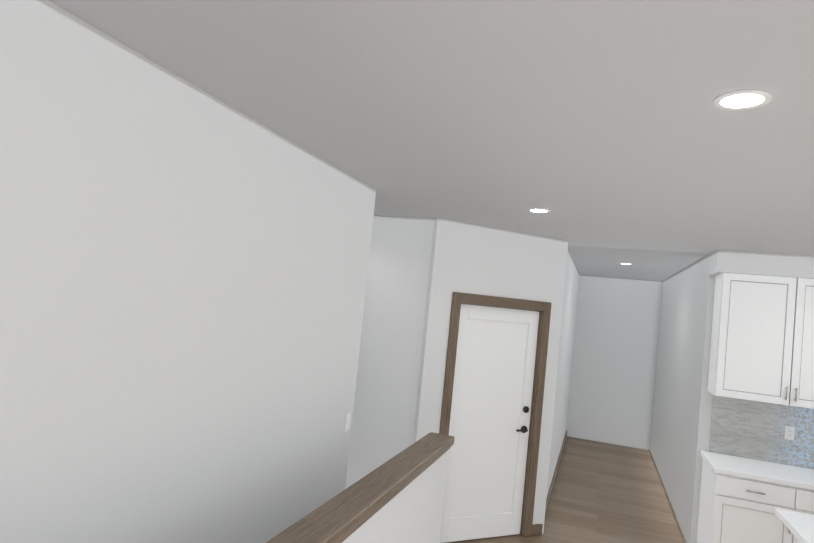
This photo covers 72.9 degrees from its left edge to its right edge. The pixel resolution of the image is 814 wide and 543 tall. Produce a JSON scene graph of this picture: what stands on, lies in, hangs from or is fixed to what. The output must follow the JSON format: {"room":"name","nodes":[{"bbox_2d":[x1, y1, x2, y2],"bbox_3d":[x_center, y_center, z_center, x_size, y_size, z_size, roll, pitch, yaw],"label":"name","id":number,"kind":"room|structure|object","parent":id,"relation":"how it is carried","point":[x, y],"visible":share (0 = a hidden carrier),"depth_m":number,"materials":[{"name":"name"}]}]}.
{"room":"kitchen","nodes":[
{"label":"kitchen","id":0,"kind":"room"},
{"bbox_2d":[266,432,454,542],"bbox_3d":[-0.646,1.484,1.402,0.180,1.125,5.100,5,-3,19],"label":"wall","id":1,"kind":"structure","parent":0,"point":[398,498],"depth_m":2.80,"materials":[{"name":"paint"}]},
{"bbox_2d":[0,0,813,542],"bbox_3d":[1.980,1.054,3.765,7.190,2.740,11.440,5,-3,19],"label":"wall","id":2,"kind":"structure","parent":0,"point":[218,320],"depth_m":2.37,"materials":[{"name":"paint"}]},
{"bbox_2d":[344,412,350,431],"bbox_3d":[-0.381,0.968,3.543,0.010,0.116,0.072,5,-3,19],"label":"light switch","id":3,"kind":"object","parent":2,"relation":"attached to","point":[347,422],"visible":1,"depth_m":3.53,"materials":[{"name":"white plastic"}]},
{"bbox_2d":[440,304,538,542],"bbox_3d":[0.742,1.333,4.870,0.874,2.028,0.095,7,-3,-25],"label":"entry door","id":4,"kind":"structure","parent":2,"relation":"in","point":[489,425],"depth_m":4.88,"materials":[{"name":"white wood"}]},
{"bbox_2d":[439,292,551,536],"bbox_3d":[0.734,1.292,4.898,1.060,2.135,0.138,7,-3,-25],"label":"door frame","id":5,"kind":"structure","parent":2,"relation":"attached to","point":[459,298],"depth_m":5.01,"materials":[{"name":"brown wood"}]},
{"bbox_2d":[531,430,566,535],"bbox_3d":[-0.265,2.192,4.449,2.451,0.100,11.200,5,-3,19],"label":"baseboard","id":6,"kind":"structure","parent":2,"relation":"attached to","point":[536,529],"depth_m":5.99,"materials":[{"name":"wood"}]},
{"bbox_2d":[707,273,813,408],"bbox_3d":[3.309,0.599,4.748,1.161,1.070,0.348,5,-3,19],"label":"upper cabinet","id":7,"kind":"object","parent":2,"relation":"attached to","point":[762,342],"visible":1,"depth_m":4.65,"materials":[{"name":"white wood"}]},
{"bbox_2d":[784,426,794,439],"bbox_3d":[3.356,1.418,4.832,0.072,0.116,0.009,5,-3,19],"label":"outlet","id":8,"kind":"object","parent":2,"relation":"attached to","point":[789,432],"visible":1,"depth_m":4.83,"materials":[{"name":"white plastic"}]},
{"bbox_2d":[48,0,813,281],"bbox_3d":[2.121,-0.357,3.837,7.190,0.100,11.440,5,-3,19],"label":"ceiling","id":9,"kind":"structure","parent":0,"point":[609,135],"depth_m":1.91,"materials":[{"name":"paint"}]},
{"bbox_2d":[527,208,549,212],"bbox_3d":[0.918,-0.424,3.836,0.156,0.006,0.156,5,-3,19],"label":"recessed light","id":10,"kind":"object","parent":9,"relation":"in","point":[537,210],"visible":1,"depth_m":3.82,"materials":[{"name":"white plastic"}]},
{"bbox_2d":[713,90,772,109],"bbox_3d":[1.024,-0.523,1.683,0.156,0.006,0.156,5,-3,19],"label":"recessed light","id":11,"kind":"object","parent":9,"relation":"in","point":[742,99],"visible":1,"depth_m":1.68,"materials":[{"name":"white plastic"}]},
{"bbox_2d":[446,437,685,542],"bbox_3d":[1.838,2.465,3.693,7.190,0.100,11.440,5,-3,19],"label":"floor","id":12,"kind":"structure","parent":0,"point":[601,492],"depth_m":6.18,"materials":[{"name":"brown wood"}]},
{"bbox_2d":[696,450,813,542],"bbox_3d":[3.068,2.116,4.534,1.125,0.925,0.664,5,-3,19],"label":"base cabinet","id":13,"kind":"object","parent":12,"relation":"on","point":[741,499],"visible":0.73,"depth_m":4.40,"materials":[{"name":"white wood"}]},
{"bbox_2d":[775,508,813,542],"bbox_3d":[2.508,1.948,2.336,1.116,0.925,2.200,5,-3,19],"label":"kitchen island","id":14,"kind":"object","parent":12,"relation":"on","point":[799,526],"visible":1,"depth_m":3.33,"materials":[{"name":"white stone"}]}
]}

